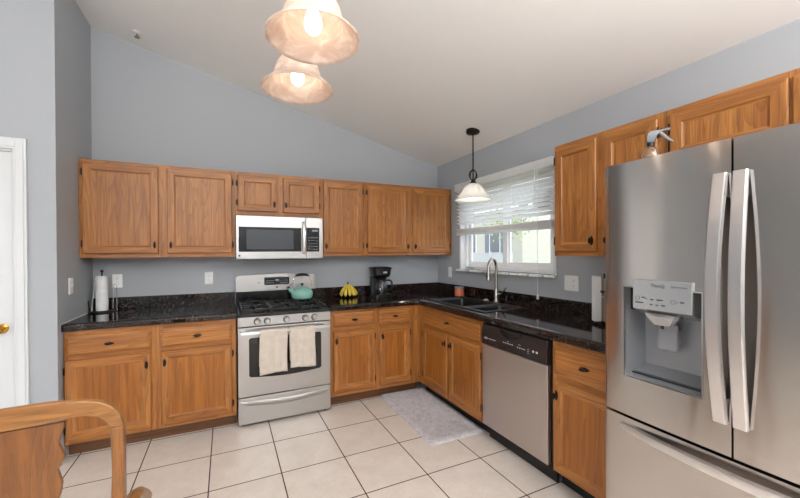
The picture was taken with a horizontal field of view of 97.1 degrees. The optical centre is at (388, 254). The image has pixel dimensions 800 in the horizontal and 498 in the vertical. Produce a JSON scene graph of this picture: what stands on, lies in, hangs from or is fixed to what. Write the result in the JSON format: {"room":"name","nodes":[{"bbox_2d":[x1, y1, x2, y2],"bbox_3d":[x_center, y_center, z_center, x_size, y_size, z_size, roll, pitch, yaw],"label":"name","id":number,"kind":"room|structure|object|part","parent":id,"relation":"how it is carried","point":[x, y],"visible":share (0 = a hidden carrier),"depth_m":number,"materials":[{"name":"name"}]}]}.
{"room":"kitchen","nodes":[
{"label":"kitchen","id":0,"kind":"room"},
{"bbox_2d":[0,0,33,403],"bbox_3d":[-3.901,-0.387,1.583,3.496,3.598,0.120,0,0,-25],"label":"wall","id":1,"kind":"structure","parent":0,"point":[15,83],"depth_m":2.23,"materials":[{"name":"grey paint"}]},
{"bbox_2d":[0,151,14,408],"bbox_3d":[-2.716,0.372,2.077,0.758,2.043,0.102,0,0,-25],"label":"door","id":2,"kind":"structure","parent":1,"relation":"in","point":[7,399],"depth_m":2.23,"materials":[{"name":"white paint"}]},
{"bbox_3d":[-2.420,0.467,2.195,0.060,0.060,0.067,0,0,-25],"label":"knob","id":3,"kind":"part","parent":2,"relation":"part of","materials":[{"name":"gold metal"}]},
{"bbox_2d":[0,136,29,405],"bbox_3d":[-2.733,0.336,2.112,0.904,2.135,0.144,0,0,-25],"label":"trim","id":4,"kind":"structure","parent":1,"relation":"attached to","point":[17,146],"depth_m":2.22,"materials":[{"name":"white paint"}]},
{"bbox_2d":[30,0,92,459],"bbox_3d":[-2.379,-0.264,2.601,0.120,3.326,0.690,0,0,-25],"label":"wall","id":5,"kind":"structure","parent":0,"point":[60,33],"depth_m":2.32,"materials":[{"name":"grey paint"}]},
{"bbox_2d":[68,278,73,294],"bbox_3d":[-2.262,0.224,2.519,0.016,0.116,0.072,0,0,-25],"label":"light switch","id":6,"kind":"object","parent":5,"relation":"attached to","point":[70,280],"visible":1,"depth_m":2.50,"materials":[{"name":"white plastic"}]},
{"bbox_2d":[90,26,437,319],"bbox_3d":[-1.014,-0.277,3.679,3.504,3.326,0.120,0,0,-25],"label":"wall","id":7,"kind":"structure","parent":0,"point":[148,106],"depth_m":3.32,"materials":[{"name":"grey paint"}]},
{"bbox_2d":[112,274,122,287],"bbox_3d":[-2.314,0.225,3.008,0.072,0.116,0.008,0,0,-25],"label":"wall outlet","id":8,"kind":"object","parent":7,"relation":"attached to","point":[117,279],"visible":0.97,"depth_m":3.01,"materials":[{"name":"white plastic"}]},
{"bbox_2d":[78,158,234,257],"bbox_3d":[-1.902,-0.354,3.005,1.082,0.754,0.352,0,0,-25],"label":"upper cabinet","id":9,"kind":"object","parent":7,"relation":"attached to","point":[127,209],"visible":1,"depth_m":2.85,"materials":[{"name":"brown wood"}]},
{"bbox_3d":[-2.093,-0.356,2.765,0.486,0.695,0.019,0,0,-25],"label":"door","id":10,"kind":"part","parent":9,"relation":"part of","materials":[{"name":"brown wood"}]},
{"bbox_3d":[-1.598,-0.360,2.994,0.486,0.695,0.019,0,0,-25],"label":"door","id":11,"kind":"part","parent":9,"relation":"part of","materials":[{"name":"brown wood"}]},
{"bbox_2d":[93,292,234,310],"bbox_3d":[-1.969,0.412,3.159,1.079,0.104,0.019,0,0,-25],"label":"backsplash","id":12,"kind":"structure","parent":7,"relation":"attached to","point":[133,302],"depth_m":3.15,"materials":[{"name":"black stone"}]},
{"bbox_2d":[205,272,212,283],"bbox_3d":[-1.683,0.220,3.300,0.072,0.116,0.008,0,0,-25],"label":"wall outlet","id":13,"kind":"object","parent":7,"relation":"attached to","point":[208,275],"visible":1,"depth_m":3.30,"materials":[{"name":"white plastic"}]},
{"bbox_2d":[235,171,320,217],"bbox_3d":[-1.065,-0.546,3.391,0.762,0.384,0.352,0,0,-25],"label":"upper cabinet","id":14,"kind":"object","parent":7,"relation":"attached to","point":[256,194],"visible":0.94,"depth_m":3.26,"materials":[{"name":"brown wood"}]},
{"bbox_3d":[-1.183,-0.547,3.186,0.336,0.318,0.019,0,0,-25],"label":"door","id":15,"kind":"part","parent":14,"relation":"part of","materials":[{"name":"brown wood"}]},
{"bbox_2d":[235,215,322,259],"bbox_3d":[-1.045,-0.150,3.352,0.759,0.394,0.439,0,0,-25],"label":"microwave oven","id":16,"kind":"object","parent":14,"relation":"attached to","point":[256,237],"visible":0.99,"depth_m":3.18,"materials":[{"name":"silver metal"}]},
{"bbox_3d":[-0.784,-0.155,3.256,0.027,0.300,0.045,0,0,-25],"label":"handle","id":17,"kind":"part","parent":16,"relation":"part of","materials":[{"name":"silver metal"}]},
{"bbox_3d":[-0.704,-0.154,3.329,0.157,0.380,0.026,0,0,-25],"label":"control panel","id":18,"kind":"part","parent":16,"relation":"part of","materials":[{"name":"silver metal"}]},
{"bbox_3d":[-0.831,-0.550,3.348,0.340,0.318,0.019,0,0,-25],"label":"door","id":19,"kind":"part","parent":14,"relation":"part of","materials":[{"name":"brown wood"}]},
{"bbox_2d":[320,179,364,255],"bbox_3d":[-0.511,-0.365,3.648,0.456,0.754,0.352,0,0,-25],"label":"upper cabinet","id":20,"kind":"object","parent":7,"relation":"attached to","point":[342,202],"visible":0.91,"depth_m":3.52,"materials":[{"name":"brown wood"}]},
{"bbox_2d":[315,282,437,297],"bbox_3d":[-0.087,0.398,4.029,1.531,0.104,0.019,0,0,-25],"label":"backsplash","id":21,"kind":"structure","parent":7,"relation":"attached to","point":[433,286],"depth_m":4.07,"materials":[{"name":"black stone"}]},
{"bbox_2d":[364,182,450,255],"bbox_3d":[0.180,-0.371,3.968,1.065,0.754,0.352,0,0,-25],"label":"upper cabinet","id":22,"kind":"object","parent":7,"relation":"attached to","point":[399,219],"visible":0.99,"depth_m":3.81,"materials":[{"name":"brown wood"}]},
{"bbox_3d":[0.002,-0.367,3.734,0.490,0.696,0.019,0,0,-25],"label":"door","id":23,"kind":"part","parent":22,"relation":"part of","materials":[{"name":"brown wood"}]},
{"bbox_3d":[0.476,-0.371,3.953,0.476,0.696,0.019,0,0,-25],"label":"door","id":24,"kind":"part","parent":22,"relation":"part of","materials":[{"name":"brown wood"}]},
{"bbox_2d":[60,382,583,497],"bbox_3d":[-1.097,1.448,-0.277,7.000,0.080,7.000,0,0,-25],"label":"floor","id":25,"kind":"structure","parent":0,"point":[363,448],"depth_m":2.34,"materials":[{"name":"beige tile"}]},
{"bbox_2d":[0,399,151,497],"bbox_3d":[-1.043,0.890,1.063,0.534,1.021,0.540,0,0,-25],"label":"dining chair","id":26,"kind":"object","parent":25,"relation":"on","point":[32,453],"visible":1,"depth_m":0.91,"materials":[{"name":"brown wood"}]},
{"bbox_3d":[-0.961,0.429,0.877,0.496,0.099,0.034,0,0,-25],"label":"crest rail","id":27,"kind":"part","parent":26,"relation":"part of","materials":[{"name":"brown wood"}]},
{"bbox_3d":[-0.750,0.937,0.962,0.048,0.925,0.111,0,0,-25],"label":"post","id":28,"kind":"part","parent":26,"relation":"part of","materials":[{"name":"brown wood"}]},
{"bbox_3d":[-0.812,0.840,1.135,0.052,0.226,0.313,0,0,-25],"label":"armrest","id":29,"kind":"part","parent":26,"relation":"part of","materials":[{"name":"brown wood"}]},
{"bbox_2d":[63,319,236,454],"bbox_3d":[-1.835,0.955,2.872,1.078,0.879,0.656,0,0,-25],"label":"base cabinet","id":30,"kind":"object","parent":25,"relation":"on","point":[165,380],"visible":0.91,"depth_m":2.61,"materials":[{"name":"brown wood"}]},
{"bbox_3d":[-1.970,0.625,2.489,0.488,0.134,0.019,0,0,-25],"label":"drawer","id":31,"kind":"part","parent":30,"relation":"part of","materials":[{"name":"brown wood"}]},
{"bbox_3d":[-1.968,0.992,2.491,0.488,0.548,0.019,0,0,-25],"label":"door","id":32,"kind":"part","parent":30,"relation":"part of","materials":[{"name":"brown wood"}]},
{"bbox_2d":[61,292,236,331],"bbox_3d":[-1.839,0.438,2.878,1.080,0.154,0.639,0,0,-25],"label":"countertop","id":33,"kind":"structure","parent":30,"relation":"on","point":[132,311],"depth_m":2.84,"materials":[{"name":"black stone"}]},
{"bbox_2d":[88,270,117,313],"bbox_3d":[-2.331,0.295,2.868,0.174,0.344,0.174,0,0,7],"label":"paper towel holder","id":34,"kind":"object","parent":33,"relation":"on","point":[101,271],"visible":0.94,"depth_m":2.87,"materials":[{"name":"black metal"}]},
{"bbox_2d":[91,276,108,310],"bbox_3d":[-2.341,0.314,2.860,0.107,0.280,0.087,0,0,-25],"label":"paper towel roll","id":35,"kind":"object","parent":34,"relation":"on","point":[101,282],"visible":0.98,"depth_m":2.84,"materials":[{"name":"white paper"}]},
{"bbox_3d":[-2.253,0.350,2.904,0.033,0.226,0.007,0,0,-25],"label":"arm","id":36,"kind":"part","parent":34,"relation":"part of","materials":[{"name":"silver metal"}]},
{"bbox_3d":[-1.474,0.621,2.718,0.484,0.134,0.019,0,0,-25],"label":"drawer","id":37,"kind":"part","parent":30,"relation":"part of","materials":[{"name":"brown wood"}]},
{"bbox_3d":[-1.473,0.988,2.720,0.484,0.548,0.019,0,0,-25],"label":"door","id":38,"kind":"part","parent":30,"relation":"part of","materials":[{"name":"brown wood"}]},
{"bbox_2d":[235,273,330,425],"bbox_3d":[-0.979,0.787,3.222,0.757,1.202,0.720,0,0,-25],"label":"gas range","id":39,"kind":"object","parent":25,"relation":"on","point":[263,301],"visible":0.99,"depth_m":3.00,"materials":[{"name":"silver metal"}]},
{"bbox_3d":[-1.059,0.543,2.842,0.054,0.054,0.046,0,0,-25],"label":"knob","id":40,"kind":"part","parent":39,"relation":"part of","materials":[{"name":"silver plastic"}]},
{"bbox_3d":[-0.989,0.542,2.874,0.054,0.054,0.046,0,0,-25],"label":"knob","id":41,"kind":"part","parent":39,"relation":"part of","materials":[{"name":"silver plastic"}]},
{"bbox_2d":[259,327,287,375],"bbox_3d":[-0.935,0.779,2.860,0.220,0.360,0.062,0,0,-25],"label":"dish towel","id":42,"kind":"object","parent":39,"relation":"hanging from","point":[273,342],"visible":1,"depth_m":2.84,"materials":[{"name":"beige fabric"}]},
{"bbox_2d":[235,300,330,317],"bbox_3d":[-0.982,0.487,3.223,0.757,0.027,0.605,0,0,-25],"label":"cooktop","id":43,"kind":"object","parent":39,"relation":"in","point":[308,310],"depth_m":3.05,"materials":[{"name":"black metal"}]},
{"bbox_3d":[-0.865,0.539,2.970,0.753,0.076,0.032,0,0,-25],"label":"control panel","id":44,"kind":"part","parent":39,"relation":"part of","materials":[{"name":"silver metal"}]},
{"bbox_3d":[-0.865,0.864,2.975,0.751,0.561,0.028,0,0,-25],"label":"oven door","id":45,"kind":"part","parent":39,"relation":"part of","materials":[{"name":"silver metal"}]},
{"bbox_3d":[-0.863,1.258,2.978,0.751,0.210,0.028,0,0,-25],"label":"storage drawer","id":46,"kind":"part","parent":39,"relation":"part of","materials":[{"name":"silver metal"}]},
{"bbox_3d":[-0.851,1.202,2.953,0.713,0.062,0.036,0,0,-25],"label":"handle","id":47,"kind":"part","parent":39,"relation":"part of","materials":[{"name":"silver metal"}]},
{"bbox_3d":[-0.845,0.621,2.928,0.717,0.026,0.075,0,0,-25],"label":"handle","id":48,"kind":"part","parent":39,"relation":"part of","materials":[{"name":"silver metal"}]},
{"bbox_3d":[-0.850,0.541,2.938,0.054,0.054,0.046,0,0,-25],"label":"knob","id":49,"kind":"part","parent":39,"relation":"part of","materials":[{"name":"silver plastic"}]},
{"bbox_2d":[287,273,312,298],"bbox_3d":[-0.862,0.305,3.464,0.228,0.248,0.208,0,0,5],"label":"tea kettle","id":50,"kind":"object","parent":39,"relation":"on","point":[302,292],"visible":1,"depth_m":3.40,"materials":[{"name":"teal metal"}]},
{"bbox_2d":[289,325,315,367],"bbox_3d":[-0.724,0.769,2.958,0.215,0.342,0.061,0,0,-25],"label":"dish towel","id":51,"kind":"object","parent":39,"relation":"hanging from","point":[302,347],"visible":0.99,"depth_m":2.94,"materials":[{"name":"beige fabric"}]},
{"bbox_3d":[-0.708,0.540,3.004,0.054,0.054,0.046,0,0,-25],"label":"knob","id":52,"kind":"part","parent":39,"relation":"part of","materials":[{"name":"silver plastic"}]},
{"bbox_3d":[-0.637,0.540,3.037,0.054,0.054,0.046,0,0,-25],"label":"knob","id":53,"kind":"part","parent":39,"relation":"part of","materials":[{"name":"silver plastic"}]},
{"bbox_2d":[330,305,419,404],"bbox_3d":[-0.227,0.943,3.615,0.922,0.879,0.656,0,0,-25],"label":"base cabinet","id":54,"kind":"object","parent":25,"relation":"on","point":[374,352],"visible":0.91,"depth_m":3.34,"materials":[{"name":"brown wood"}]},
{"bbox_3d":[-0.318,0.596,3.253,0.400,0.123,0.019,0,0,-25],"label":"drawer","id":55,"kind":"part","parent":54,"relation":"part of","materials":[{"name":"brown wood"}]},
{"bbox_3d":[-0.316,0.968,3.255,0.400,0.550,0.019,0,0,-25],"label":"door","id":56,"kind":"part","parent":54,"relation":"part of","materials":[{"name":"brown wood"}]},
{"bbox_3d":[0.058,0.593,3.427,0.326,0.123,0.019,0,0,-25],"label":"drawer","id":57,"kind":"part","parent":54,"relation":"part of","materials":[{"name":"brown wood"}]},
{"bbox_3d":[0.060,0.965,3.429,0.326,0.550,0.019,0,0,-25],"label":"door","id":58,"kind":"part","parent":54,"relation":"part of","materials":[{"name":"brown wood"}]},
{"bbox_2d":[315,282,605,353],"bbox_3d":[0.464,0.426,2.839,1.531,0.154,2.642,0,0,-25],"label":"countertop","id":59,"kind":"structure","parent":54,"relation":"on","point":[570,322],"depth_m":2.85,"materials":[{"name":"black stone"}]},
{"bbox_2d":[340,282,357,296],"bbox_3d":[-0.422,0.364,3.725,0.194,0.150,0.099,0,0,-25],"label":"banana bunch","id":60,"kind":"object","parent":59,"relation":"on","point":[347,286],"visible":1,"depth_m":3.71,"materials":[{"name":"yellow food"}]},
{"bbox_2d":[369,266,393,297],"bbox_3d":[-0.056,0.291,3.836,0.304,0.318,0.242,0,0,-21],"label":"coffee maker","id":61,"kind":"object","parent":59,"relation":"on","point":[378,279],"visible":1,"depth_m":3.73,"materials":[{"name":"black plastic"}]},
{"bbox_3d":[-0.094,0.144,3.819,0.222,0.022,0.238,0,0,-21],"label":"lid","id":62,"kind":"part","parent":61,"relation":"part of","materials":[{"name":"black plastic"}]},
{"bbox_3d":[-0.077,0.324,3.778,0.145,0.126,0.145,0,0,-21],"label":"carafe lid","id":63,"kind":"part","parent":61,"relation":"part of","materials":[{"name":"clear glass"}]},
{"bbox_2d":[454,286,463,295],"bbox_3d":[0.758,0.395,3.800,0.104,0.098,0.104,0,0,-25],"label":"candle jar","id":64,"kind":"object","parent":59,"relation":"on","point":[459,290],"visible":1,"depth_m":3.76,"materials":[{"name":"orange glass"}]},
{"bbox_2d":[427,297,527,312],"bbox_3d":[0.761,0.539,3.218,0.454,0.194,0.864,0,0,-25],"label":"sink","id":65,"kind":"object","parent":59,"relation":"in","point":[484,306],"visible":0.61,"depth_m":3.19,"materials":[{"name":"black"}]},
{"bbox_3d":[0.702,0.540,3.346,0.378,0.191,0.506,0,0,-25],"label":"bowl","id":66,"kind":"part","parent":65,"relation":"part of","materials":[{"name":"black"}]},
{"bbox_3d":[0.875,0.541,2.972,0.378,0.191,0.246,0,0,-25],"label":"bowl","id":67,"kind":"part","parent":65,"relation":"part of","materials":[{"name":"black"}]},
{"bbox_2d":[486,257,505,302],"bbox_3d":[0.964,0.236,3.257,0.194,0.423,0.135,0,0,-25],"label":"kitchen faucet","id":68,"kind":"object","parent":59,"relation":"on","point":[497,294],"visible":0.95,"depth_m":3.30,"materials":[{"name":"silver metal"}]},
{"bbox_3d":[0.957,0.181,3.262,0.027,0.313,0.177,0,0,43],"label":"spout","id":69,"kind":"part","parent":68,"relation":"part of","materials":[{"name":"silver metal"}]},
{"bbox_2d":[592,273,604,324],"bbox_3d":[1.397,0.286,2.279,0.130,0.330,0.090,0,0,7],"label":"paper towel holder","id":70,"kind":"object","parent":59,"relation":"on","point":[598,283],"visible":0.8,"depth_m":2.28,"materials":[{"name":"white paper"}]},
{"bbox_3d":[1.355,0.286,2.304,0.040,0.295,0.052,0,0,7],"label":"white panel","id":71,"kind":"part","parent":70,"relation":"part of","materials":[{"name":"white paper"}]},
{"bbox_2d":[381,387,482,444],"bbox_3d":[0.330,1.372,3.098,0.485,0.020,0.980,0,0,-24],"label":"rug","id":72,"kind":"object","parent":25,"relation":"on","point":[433,419],"visible":1,"depth_m":2.98,"materials":[{"name":"grey fabric"}]},
{"bbox_2d":[420,305,489,432],"bbox_3d":[0.767,0.940,3.233,0.656,0.879,0.966,0,0,-25],"label":"base cabinet","id":73,"kind":"object","parent":25,"relation":"on","point":[451,369],"visible":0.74,"depth_m":3.01,"materials":[{"name":"brown wood"}]},
{"bbox_3d":[0.425,0.967,3.283,0.019,0.543,0.416,0,0,-25],"label":"door","id":74,"kind":"part","parent":73,"relation":"part of","materials":[{"name":"brown wood"}]},
{"bbox_3d":[0.517,0.598,3.078,0.019,0.134,0.864,0,0,-25],"label":"false drawer","id":75,"kind":"part","parent":73,"relation":"part of","materials":[{"name":"brown wood"}]},
{"bbox_3d":[0.614,0.968,2.876,0.019,0.543,0.414,0,0,-25],"label":"door","id":76,"kind":"part","parent":73,"relation":"part of","materials":[{"name":"brown wood"}]},
{"bbox_2d":[482,322,558,482],"bbox_3d":[1.104,0.941,2.510,0.631,0.880,0.608,0,0,-25],"label":"dishwasher","id":77,"kind":"object","parent":25,"relation":"on","point":[517,366],"visible":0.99,"depth_m":2.31,"materials":[{"name":"silver metal"}]},
{"bbox_3d":[0.838,0.965,2.387,0.030,0.600,0.592,0,0,-25],"label":"door","id":78,"kind":"part","parent":77,"relation":"part of","materials":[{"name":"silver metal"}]},
{"bbox_3d":[0.902,1.333,2.417,0.020,0.100,0.600,0,0,-25],"label":"toe panel","id":79,"kind":"part","parent":77,"relation":"part of","materials":[{"name":"black metal"}]},
{"bbox_2d":[552,340,607,497],"bbox_3d":[1.326,0.943,2.026,0.656,0.879,0.439,0,0,-25],"label":"base cabinet","id":80,"kind":"object","parent":25,"relation":"on","point":[579,374],"visible":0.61,"depth_m":1.93,"materials":[{"name":"brown wood"}]},
{"bbox_3d":[0.965,0.822,2.056,0.029,0.060,0.022,0,0,-25],"label":"knob","id":81,"kind":"part","parent":80,"relation":"part of","materials":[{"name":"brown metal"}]},
{"bbox_3d":[1.061,0.619,1.902,0.019,0.168,0.411,0,0,-25],"label":"drawer","id":82,"kind":"part","parent":80,"relation":"part of","materials":[{"name":"brown wood"}]},
{"bbox_3d":[1.039,0.619,1.892,0.029,0.022,0.060,0,0,-25],"label":"knob","id":83,"kind":"part","parent":80,"relation":"part of","materials":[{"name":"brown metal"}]},
{"bbox_2d":[605,122,799,497],"bbox_3d":[1.494,0.493,1.352,0.855,1.785,0.915,0,0,-25],"label":"refrigerator","id":84,"kind":"object","parent":25,"relation":"on","point":[702,242],"visible":1,"depth_m":1.27,"materials":[{"name":"grey metal"}]},
{"bbox_2d":[641,127,673,158],"bbox_3d":[1.223,-0.478,1.611,0.122,0.187,0.076,0,0,35],"label":"spray bottle","id":85,"kind":"object","parent":84,"relation":"on","point":[651,149],"visible":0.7,"depth_m":1.60,"materials":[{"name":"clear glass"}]},
{"bbox_2d":[641,146,660,158],"bbox_3d":[1.204,-0.441,1.625,0.076,0.114,0.076,0,0,35],"label":"bottle","id":86,"kind":"object","parent":85,"relation":"attached to","point":[649,151],"depth_m":1.60,"materials":[{"name":"clear glass"}]},
{"bbox_3d":[1.080,0.330,1.407,0.006,0.390,0.286,0,0,-23],"label":"recess trim","id":87,"kind":"part","parent":84,"relation":"part of","materials":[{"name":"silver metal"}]},
{"bbox_3d":[1.096,0.178,1.403,0.060,0.149,0.210,0,0,-25],"label":"control panel","id":88,"kind":"part","parent":84,"relation":"part of","materials":[{"name":"silver metal"}]},
{"bbox_3d":[1.125,0.147,1.434,0.117,1.091,0.454,0,0,-25],"label":"door","id":89,"kind":"part","parent":84,"relation":"part of","materials":[{"name":"silver metal"}]},
{"bbox_3d":[1.226,1.029,1.229,0.117,0.647,0.915,0,0,-25],"label":"freezer drawer","id":90,"kind":"part","parent":84,"relation":"part of","materials":[{"name":"silver metal"}]},
{"bbox_3d":[1.125,0.150,1.212,0.072,0.860,0.043,0,0,-25],"label":"handle","id":91,"kind":"part","parent":84,"relation":"part of","materials":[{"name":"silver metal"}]},
{"bbox_3d":[1.149,0.150,1.160,0.072,0.860,0.043,0,0,-25],"label":"handle","id":92,"kind":"part","parent":84,"relation":"part of","materials":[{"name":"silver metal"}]},
{"bbox_3d":[1.318,0.148,1.016,0.117,1.091,0.454,0,0,-25],"label":"door","id":93,"kind":"part","parent":84,"relation":"part of","materials":[{"name":"silver metal"}]},
{"bbox_2d":[75,0,799,166],"bbox_3d":[-1.113,-1.654,-0.293,7.240,1.273,7.240,0,0,-25],"label":"ceiling","id":94,"kind":"structure","parent":0,"point":[421,74],"depth_m":2.39,"materials":[{"name":"white paint"}]},
{"bbox_2d":[133,29,141,38],"bbox_3d":[-2.049,-1.791,2.871,0.060,0.054,0.059,0,0,-25],"label":"ceiling hook","id":95,"kind":"object","parent":94,"relation":"attached to","point":[136,32],"visible":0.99,"depth_m":2.86,"materials":[{"name":"white paint"}]},
{"bbox_2d":[260,55,332,104],"bbox_3d":[-0.416,-1.167,1.600,0.320,0.843,0.320,0,0,-25],"label":"pendant light","id":96,"kind":"object","parent":94,"relation":"hanging from","point":[291,81],"visible":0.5,"depth_m":1.65,"materials":[{"name":"white glass"}]},
{"bbox_3d":[-0.414,-0.822,1.602,0.060,0.103,0.060,0,0,-25],"label":"bulb","id":97,"kind":"part","parent":96,"relation":"part of","materials":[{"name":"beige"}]},
{"bbox_2d":[264,0,359,64],"bbox_3d":[-0.262,-1.164,1.209,0.320,0.860,0.320,0,0,-25],"label":"pendant light","id":98,"kind":"object","parent":94,"relation":"hanging from","point":[315,32],"visible":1,"depth_m":1.26,"materials":[{"name":"white glass"}]},
{"bbox_3d":[-0.260,-0.809,1.211,0.060,0.103,0.060,0,0,-25],"label":"bulb","id":99,"kind":"part","parent":98,"relation":"part of","materials":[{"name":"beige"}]},
{"bbox_2d":[454,128,491,202],"bbox_3d":[0.781,-0.832,3.279,0.344,0.656,0.344,0,0,-25],"label":"pendant light","id":100,"kind":"object","parent":94,"relation":"hanging from","point":[473,192],"visible":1,"depth_m":3.24,"materials":[{"name":"white glass"}]},
{"bbox_3d":[0.783,-0.581,3.280,0.344,0.155,0.344,0,0,-25],"label":"lamp shade","id":101,"kind":"part","parent":100,"relation":"part of","materials":[{"name":"white glass"}]},
{"bbox_3d":[0.781,-0.946,3.278,0.016,0.328,0.016,0,0,20],"label":"chain","id":102,"kind":"part","parent":100,"relation":"part of","materials":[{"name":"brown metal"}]},
{"bbox_2d":[437,19,799,302],"bbox_3d":[2.127,0.155,1.210,0.120,2.455,7.000,0,0,-25],"label":"wall","id":103,"kind":"structure","parent":0,"point":[774,52],"depth_m":2.52,"materials":[{"name":"grey paint"}]},
{"bbox_2d":[448,267,451,276],"bbox_3d":[0.707,0.203,4.121,0.016,0.116,0.072,0,0,-25],"label":"light switch","id":104,"kind":"object","parent":103,"relation":"attached to","point":[449,268],"visible":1,"depth_m":4.11,"materials":[{"name":"white plastic"}]},
{"bbox_2d":[456,269,557,277],"bbox_3d":[1.065,0.173,3.377,0.100,0.022,1.305,0,0,-25],"label":"trim","id":105,"kind":"structure","parent":103,"relation":"attached to","point":[464,270],"depth_m":3.17,"materials":[{"name":"white paint"}]},
{"bbox_2d":[459,166,556,274],"bbox_3d":[1.081,-0.291,3.383,0.059,0.905,1.275,0,0,-25],"label":"trim","id":106,"kind":"structure","parent":103,"relation":"attached to","point":[461,238],"depth_m":3.93,"materials":[{"name":"white paint"}]},
{"bbox_2d":[465,166,553,273],"bbox_3d":[1.131,-0.291,3.406,0.070,0.905,1.235,0,0,-25],"label":"window","id":107,"kind":"structure","parent":103,"relation":"in","point":[507,265],"depth_m":3.37,"materials":[{"name":"white plastic"}]},
{"bbox_3d":[1.030,-0.292,3.654,0.025,0.833,0.629,0,0,-25],"label":"sash","id":108,"kind":"part","parent":107,"relation":"part of","materials":[{"name":"white plastic"}]},
{"bbox_2d":[454,156,554,299],"bbox_3d":[1.021,-0.203,3.348,0.085,1.136,1.290,0,0,-25],"label":"window blind","id":109,"kind":"object","parent":107,"relation":"attached to","point":[532,178],"visible":0.85,"depth_m":3.15,"materials":[{"name":"white plastic"}]},
{"bbox_3d":[1.034,-0.217,3.353,0.052,0.018,1.254,0,0,-25],"label":"rail","id":110,"kind":"part","parent":109,"relation":"part of","materials":[{"name":"white plastic"}]},
{"bbox_3d":[1.208,-0.172,2.872,0.024,1.078,0.024,0,0,-25],"label":"pull cord","id":111,"kind":"part","parent":109,"relation":"part of","materials":[{"name":"white plastic"}]},
{"bbox_3d":[1.239,-0.290,3.148,0.019,0.833,0.604,0,0,-25],"label":"sash","id":112,"kind":"part","parent":107,"relation":"part of","materials":[{"name":"white plastic"}]},
{"bbox_2d":[438,282,591,317],"bbox_3d":[1.154,0.396,3.147,0.019,0.104,2.622,0,0,-25],"label":"backsplash","id":113,"kind":"structure","parent":103,"relation":"attached to","point":[573,307],"depth_m":3.01,"materials":[{"name":"black stone"}]},
{"bbox_2d":[564,275,578,291],"bbox_3d":[1.377,0.217,2.672,0.016,0.116,0.118,0,0,-25],"label":"wall outlet","id":114,"kind":"object","parent":103,"relation":"attached to","point":[571,283],"visible":1,"depth_m":2.67,"materials":[{"name":"white plastic"}]},
{"bbox_2d":[554,111,666,255],"bbox_3d":[1.407,-0.368,2.190,0.352,0.754,0.684,0,0,-25],"label":"upper cabinet","id":115,"kind":"object","parent":103,"relation":"attached to","point":[580,165],"visible":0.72,"depth_m":2.19,"materials":[{"name":"brown wood"}]},
{"bbox_3d":[1.208,-0.366,2.294,0.019,0.696,0.296,0,0,-25],"label":"door","id":116,"kind":"part","parent":115,"relation":"part of","materials":[{"name":"brown wood"}]},
{"bbox_3d":[1.239,-0.086,2.175,0.029,0.060,0.022,0,0,-25],"label":"knob","id":117,"kind":"part","parent":115,"relation":"part of","materials":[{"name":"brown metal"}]},
{"bbox_3d":[1.350,-0.365,1.986,0.019,0.696,0.294,0,0,-25],"label":"door","id":118,"kind":"part","parent":115,"relation":"part of","materials":[{"name":"brown wood"}]},
{"bbox_2d":[667,68,799,152],"bbox_3d":[1.753,-0.595,1.473,0.324,0.296,0.905,0,0,-25],"label":"upper cabinet","id":119,"kind":"object","parent":103,"relation":"attached to","point":[772,102],"visible":0.68,"depth_m":1.56,"materials":[{"name":"brown wood"}]},
{"bbox_3d":[1.706,-0.593,1.214,0.019,0.236,0.435,0,0,-25],"label":"door","id":120,"kind":"part","parent":119,"relation":"part of","materials":[{"name":"brown wood"}]},
{"label":"outside","id":121,"kind":"structure","parent":0,"visible":0},
{"bbox_3d":[28.525,1.809,17.276,58.500,0.100,80.000,0,0,-25],"label":"ground","id":122,"kind":"structure","parent":121,"visible":0},
{"bbox_2d":[473,252,512,261],"bbox_3d":[4.305,0.880,16.624,0.100,2.020,4.050,0,0,-25],"label":"fence","id":123,"kind":"object","parent":122,"relation":"on","point":[482,257],"visible":0.11,"depth_m":16.16,"materials":[{"name":"grey"}]},
{"bbox_2d":[473,198,537,246],"bbox_3d":[6.141,-0.794,18.525,3.536,5.345,4.062,0,0,-25],"label":"tree","id":124,"kind":"object","parent":122,"relation":"on","point":[513,220],"visible":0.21,"depth_m":18.27,"materials":[{"name":"green plant"}]},
{"bbox_2d":[473,182,550,262],"bbox_3d":[9.983,-1.557,24.558,8.800,6.750,6.600,0,0,-25],"label":"house","id":125,"kind":"structure","parent":122,"relation":"on","point":[525,250],"depth_m":20.85,"materials":[{"name":"grey"}]},
{"bbox_3d":[5.697,-0.807,24.231,0.015,1.340,0.740,0,0,-25],"label":"pane","id":126,"kind":"part","parent":125,"relation":"part of","materials":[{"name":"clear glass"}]},
{"bbox_2d":[485,234,488,252],"bbox_3d":[6.353,-0.804,22.849,0.035,1.500,0.400,0,0,-25],"label":"shutter","id":127,"kind":"object","parent":125,"relation":"hanging from","point":[486,235],"depth_m":22.87,"materials":[{"name":"blue"}]},
{"bbox_3d":[6.641,-0.802,22.189,0.015,1.340,0.840,0,0,-25],"label":"pane","id":128,"kind":"part","parent":125,"relation":"part of","materials":[{"name":"clear glass"}]},
{"bbox_2d":[500,233,502,252],"bbox_3d":[6.957,-0.800,21.542,0.035,1.500,0.400,0,0,-25],"label":"shutter","id":129,"kind":"object","parent":125,"relation":"hanging from","point":[501,234],"depth_m":21.64,"materials":[{"name":"blue"}]}
]}

